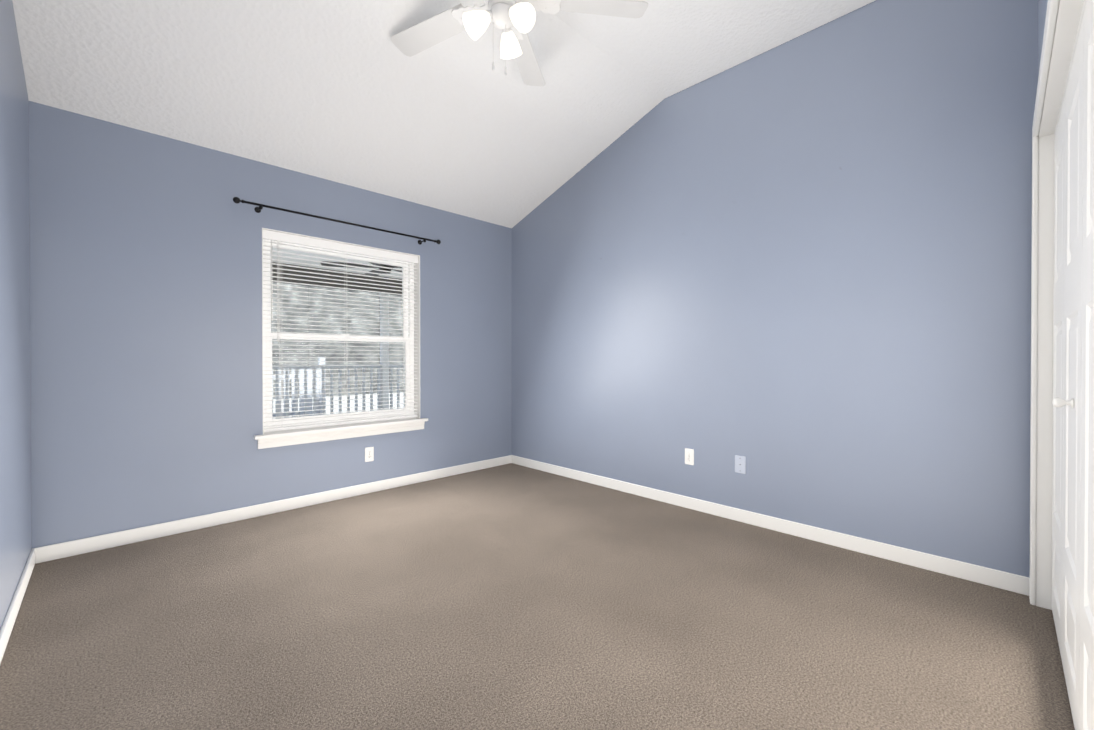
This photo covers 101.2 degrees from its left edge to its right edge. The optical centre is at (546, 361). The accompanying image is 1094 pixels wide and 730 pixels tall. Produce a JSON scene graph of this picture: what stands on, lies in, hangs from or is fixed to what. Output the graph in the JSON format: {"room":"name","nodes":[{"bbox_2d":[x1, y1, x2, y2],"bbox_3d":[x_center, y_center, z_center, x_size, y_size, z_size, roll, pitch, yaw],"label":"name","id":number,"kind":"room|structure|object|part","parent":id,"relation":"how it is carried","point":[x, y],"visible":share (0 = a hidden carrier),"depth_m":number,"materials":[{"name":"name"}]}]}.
{"room":"empty bedroom","nodes":[
{"label":"empty bedroom","id":0,"kind":"room"},
{"bbox_2d":[0,0,31,628],"bbox_3d":[-1.496,-0.445,1.032,0.120,3.047,4.017,0,0,-44],"label":"wall","id":1,"kind":"structure","parent":0,"point":[15,470],"depth_m":1.95,"materials":[{"name":"blue paint"}]},
{"bbox_2d":[0,549,34,663],"bbox_3d":[-1.416,1.037,1.054,0.013,0.083,3.684,0,0,-44],"label":"baseboard","id":2,"kind":"structure","parent":1,"relation":"attached to","point":[10,617],"depth_m":1.88,"materials":[{"name":"white wood"}]},
{"bbox_2d":[29,101,511,548],"bbox_3d":[-1.615,-0.156,3.593,3.539,2.440,0.200,0,0,-44],"label":"wall","id":3,"kind":"structure","parent":0,"point":[146,327],"depth_m":2.83,"materials":[{"name":"blue paint"}]},
{"bbox_2d":[33,455,511,563],"bbox_3d":[-1.540,1.023,3.524,3.299,0.083,0.013,0,0,-44],"label":"baseboard","id":4,"kind":"structure","parent":3,"relation":"attached to","point":[79,546],"depth_m":2.99,"materials":[{"name":"white wood"}]},
{"bbox_2d":[233,197,440,244],"bbox_3d":[-1.513,-1.048,3.473,1.532,0.053,0.106,0,0,-44],"label":"curtain rod","id":5,"kind":"object","parent":3,"relation":"attached to","point":[236,200],"visible":1,"depth_m":3.29,"materials":[{"name":"black metal"}]},
{"bbox_2d":[262,228,419,433],"bbox_3d":[-1.576,-0.210,3.561,1.198,1.430,0.100,0,0,-44],"label":"window frame","id":6,"kind":"object","parent":3,"relation":"attached to","point":[417,334],"visible":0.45,"depth_m":3.95,"materials":[{"name":"white wood"}]},
{"bbox_2d":[254,417,427,439],"bbox_3d":[-1.561,0.517,3.550,1.308,0.025,0.149,0,0,-44],"label":"stool","id":7,"kind":"object","parent":3,"relation":"attached to","point":[284,433],"visible":0.94,"depth_m":3.43,"materials":[{"name":"white wood"}]},
{"bbox_2d":[258,239,424,448],"bbox_3d":[-1.595,-0.160,3.581,1.258,1.519,0.195,0,0,-44],"label":"window","id":8,"kind":"structure","parent":3,"relation":"in","point":[410,298],"depth_m":3.49,"materials":[{"name":"white plastic"}]},
{"bbox_3d":[-1.920,-0.498,3.173,0.050,0.720,0.015,0,0,-44],"label":"blind pull cord","id":9,"kind":"part","parent":8,"relation":"part of","materials":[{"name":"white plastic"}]},
{"bbox_3d":[-1.648,-0.522,3.633,1.106,0.716,0.030,0,0,-44],"label":"window sash","id":10,"kind":"part","parent":8,"relation":"part of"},
{"bbox_3d":[-1.623,0.122,3.611,1.106,0.684,0.032,0,0,-44],"label":"window sash","id":11,"kind":"part","parent":8,"relation":"part of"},
{"bbox_3d":[-1.574,0.482,3.563,1.174,0.020,0.044,0,0,-44],"label":"window blind bottom rail","id":12,"kind":"part","parent":8,"relation":"part of","materials":[{"name":"white plastic"}]},
{"bbox_2d":[263,230,417,262],"bbox_3d":[-1.572,-0.887,3.554,1.180,0.060,0.062,0,0,-44],"label":"blind headrail","id":13,"kind":"object","parent":8,"relation":"attached to","point":[304,241],"visible":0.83,"depth_m":3.46,"materials":[{"name":"white plastic"}]},
{"bbox_2d":[279,261,282,427],"bbox_3d":[-1.901,-0.194,3.211,0.002,1.340,0.002,0,0,-44],"label":"cord","id":14,"kind":"object","parent":13,"relation":"hanging from","point":[279,261],"depth_m":3.24,"materials":[{"name":"white fabric"}]},
{"bbox_2d":[346,252,347,420],"bbox_3d":[-1.575,-0.195,3.531,0.002,1.340,0.002,0,0,-44],"label":"cord","id":15,"kind":"object","parent":13,"relation":"hanging from","point":[346,316],"depth_m":3.53,"materials":[{"name":"white fabric"}]},
{"bbox_2d":[403,262,403,386],"bbox_3d":[-1.248,-0.197,3.908,0.002,1.340,0.002,0,0,-44],"label":"cord","id":16,"kind":"object","parent":13,"relation":"hanging from","point":[403,262],"depth_m":3.91,"materials":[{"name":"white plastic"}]},
{"bbox_3d":[-1.534,0.565,3.522,1.258,0.070,0.020,0,0,-44],"label":"window apron","id":17,"kind":"part","parent":8,"relation":"part of","materials":[{"name":"white wood"}]},
{"bbox_2d":[365,447,373,461],"bbox_3d":[-1.435,0.752,3.631,0.070,0.115,0.005,0,0,-44],"label":"outlet","id":18,"kind":"object","parent":3,"relation":"attached to","point":[367,449],"visible":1,"depth_m":3.63,"materials":[{"name":"white plastic"}]},
{"bbox_2d":[12,0,663,227],"bbox_3d":[-1.006,-1.708,2.964,3.539,0.842,2.038,0,0,-44],"label":"ceiling","id":19,"kind":"structure","parent":0,"point":[348,92],"depth_m":2.72,"materials":[{"name":"white paint"}]},
{"bbox_2d":[0,463,1074,729],"bbox_3d":[0.038,1.124,1.918,3.539,0.100,4.917,0,0,-44],"label":"floor","id":20,"kind":"structure","parent":0,"point":[510,597],"depth_m":1.81,"materials":[{"name":"carpet"}]},
{"bbox_2d":[554,0,875,98],"bbox_3d":[0.735,-2.044,1.191,3.539,0.150,2.929,0,0,-44],"label":"ceiling","id":21,"kind":"structure","parent":0,"point":[664,49],"depth_m":2.70,"materials":[{"name":"white paint"}]},
{"bbox_2d":[391,0,647,85],"bbox_3d":[-0.253,-1.674,2.132,1.326,0.601,1.375,0,0,-44],"label":"ceiling fan","id":22,"kind":"object","parent":21,"relation":"hanging from","point":[514,20],"visible":1,"depth_m":2.24,"materials":[{"name":"white"}]},
{"bbox_3d":[-0.611,-1.749,2.384,0.257,0.032,0.513,0,0,-44],"label":"blade","id":23,"kind":"part","parent":22,"relation":"part of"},
{"bbox_3d":[-0.339,-1.595,2.128,0.132,0.130,0.114,0,0,-44],"label":"lamp shade","id":24,"kind":"part","parent":22,"relation":"part of","materials":[{"name":"white glass"}]},
{"bbox_3d":[-0.278,-1.645,2.142,0.053,0.049,0.049,0,0,-44],"label":"light arm","id":25,"kind":"part","parent":22,"relation":"part of"},
{"bbox_3d":[-0.214,-1.829,2.160,0.224,0.292,0.224,0,0,-44],"label":"motor","id":26,"kind":"part","parent":22,"relation":"part of","materials":[{"name":"white metal"}]},
{"bbox_3d":[-0.202,-1.645,2.228,0.052,0.049,0.049,0,0,-44],"label":"light arm","id":27,"kind":"part","parent":22,"relation":"part of"},
{"bbox_3d":[-0.193,-1.596,2.292,0.129,0.130,0.117,0,0,-44],"label":"lamp shade","id":28,"kind":"part","parent":22,"relation":"part of","materials":[{"name":"white glass"}]},
{"bbox_3d":[-0.131,-1.609,2.089,0.050,0.065,0.070,0,0,-44],"label":"bulb","id":29,"kind":"part","parent":22,"relation":"part of","materials":[{"name":"white glass"}]},
{"bbox_3d":[-0.120,-1.595,2.082,0.114,0.130,0.133,0,0,-44],"label":"lamp shade","id":30,"kind":"part","parent":22,"relation":"part of","materials":[{"name":"white glass"}]},
{"bbox_3d":[-0.123,-1.751,2.604,0.478,0.032,0.378,0,0,-44],"label":"blade","id":31,"kind":"part","parent":22,"relation":"part of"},
{"bbox_3d":[0.236,-1.748,2.211,0.464,0.032,0.400,0,0,-44],"label":"blade","id":32,"kind":"part","parent":22,"relation":"part of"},
{"bbox_2d":[512,0,1037,577],"bbox_3d":[0.942,-0.458,3.428,0.120,3.047,4.017,0,0,-44],"label":"wall","id":33,"kind":"structure","parent":0,"point":[806,326],"depth_m":2.66,"materials":[{"name":"blue paint"}]},
{"bbox_2d":[685,448,693,464],"bbox_3d":[1.031,0.691,3.255,0.005,0.115,0.070,0,0,-44],"label":"outlet","id":34,"kind":"object","parent":33,"relation":"attached to","point":[691,451],"visible":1,"depth_m":3.25,"materials":[{"name":"white plastic"}]},
{"bbox_2d":[735,455,745,473],"bbox_3d":[1.288,0.688,2.994,0.006,0.115,0.070,0,0,-44],"label":"outlet plate","id":35,"kind":"object","parent":33,"relation":"attached to","point":[740,464],"visible":1,"depth_m":2.99,"materials":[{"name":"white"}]},
{"bbox_2d":[512,455,1029,595],"bbox_3d":[0.927,1.024,3.357,0.013,0.083,3.684,0,0,-44],"label":"baseboard","id":36,"kind":"structure","parent":33,"relation":"attached to","point":[1016,583],"depth_m":2.65,"materials":[{"name":"white wood"}]},
{"bbox_2d":[1038,0,1047,76],"bbox_3d":[1.089,-0.444,0.840,3.539,3.047,0.120,0,0,-44],"label":"wall","id":37,"kind":"structure","parent":0,"point":[1042,7],"depth_m":1.89,"materials":[{"name":"blue paint"}]},
{"bbox_2d":[1029,0,1083,609],"bbox_3d":[1.460,0.043,1.208,2.080,2.070,0.120,0,0,-44],"label":"door frame","id":38,"kind":"structure","parent":37,"relation":"attached to","point":[1068,18],"depth_m":1.94,"materials":[{"name":"white wood"}]},
{"bbox_2d":[1051,92,1065,659],"bbox_3d":[2.007,0.057,1.742,0.506,2.005,0.035,0,0,-44],"label":"closet door leaf","id":39,"kind":"structure","parent":37,"relation":"in","point":[1058,372],"depth_m":1.75,"materials":[{"name":"white wood"}]},
{"bbox_2d":[1054,0,1086,139],"bbox_3d":[1.464,-0.960,1.199,2.040,0.025,0.040,0,0,-44],"label":"trim","id":40,"kind":"structure","parent":37,"relation":"attached to","point":[1079,26],"depth_m":1.44,"materials":[{"name":"white wood"}]},
{"bbox_2d":[1062,14,1083,729],"bbox_3d":[1.644,0.059,1.385,0.506,2.005,0.035,0,0,-44],"label":"closet door leaf","id":41,"kind":"structure","parent":37,"relation":"in","point":[1072,381],"depth_m":1.38,"materials":[{"name":"white wood"}]},
{"bbox_2d":[1052,397,1073,407],"bbox_3d":[1.578,0.127,1.375,0.032,0.032,0.042,0,0,-44],"label":"door knob","id":42,"kind":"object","parent":41,"relation":"attached to","point":[1057,402],"depth_m":1.37,"materials":[{"name":"white metal"}]},
{"bbox_2d":[1079,0,1093,729],"bbox_3d":[1.281,0.061,1.028,0.506,2.005,0.035,0,0,-44],"label":"closet door leaf","id":43,"kind":"structure","parent":37,"relation":"in","point":[1086,694],"depth_m":1.15,"materials":[{"name":"white wood"}]},
{"label":"outside","id":44,"kind":"structure","parent":0,"visible":0},
{"bbox_2d":[273,392,403,430],"bbox_3d":[-10.354,1.240,13.240,44.000,0.100,25.800,0,0,-44],"label":"ground","id":45,"kind":"structure","parent":44,"point":[359,401],"depth_m":12.70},
{"bbox_2d":[272,358,325,431],"bbox_3d":[-4.760,0.571,7.685,1.800,1.300,0.100,0,0,-44],"label":"railing","id":46,"kind":"object","parent":45,"relation":"on","point":[309,376],"depth_m":8.05,"materials":[{"name":"white wood"}]},
{"bbox_2d":[271,282,403,398],"bbox_3d":[-9.110,-3.403,13.720,38.484,9.180,0.419,0,0,-44],"label":"trees","id":47,"kind":"object","parent":45,"relation":"on","point":[339,349],"depth_m":15.31,"materials":[{"name":"plant"}]},
{"bbox_2d":[272,247,402,426],"bbox_3d":[-1.834,-0.167,5.631,10.500,2.800,3.015,0,0,-44],"label":"porch","id":48,"kind":"object","parent":45,"relation":"on","point":[380,365],"depth_m":6.43,"materials":[{"name":"white wood"}]},
{"bbox_3d":[-3.095,0.538,6.418,7.900,0.980,0.070,0,0,-44],"label":"railing","id":49,"kind":"part","parent":48,"relation":"part of","materials":[{"name":"white wood"}]},
{"bbox_2d":[321,261,401,276],"bbox_3d":[-1.975,-1.226,5.518,1.363,0.292,1.356,0,0,-44],"label":"fan","id":50,"kind":"object","parent":48,"relation":"hanging from","point":[364,266],"depth_m":5.40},
{"bbox_3d":[-2.402,-1.144,5.337,0.499,0.032,0.328,0,0,-44],"label":"blade","id":51,"kind":"part","parent":50,"relation":"part of","materials":[{"name":"grey"}]},
{"bbox_3d":[-2.240,-1.147,5.848,0.196,0.032,0.514,0,0,-44],"label":"blade","id":52,"kind":"part","parent":50,"relation":"part of","materials":[{"name":"grey"}]},
{"bbox_3d":[-1.972,-1.225,5.479,0.224,0.292,0.224,0,0,-44],"label":"motor","id":53,"kind":"part","parent":50,"relation":"part of","materials":[{"name":"grey"}]}
]}

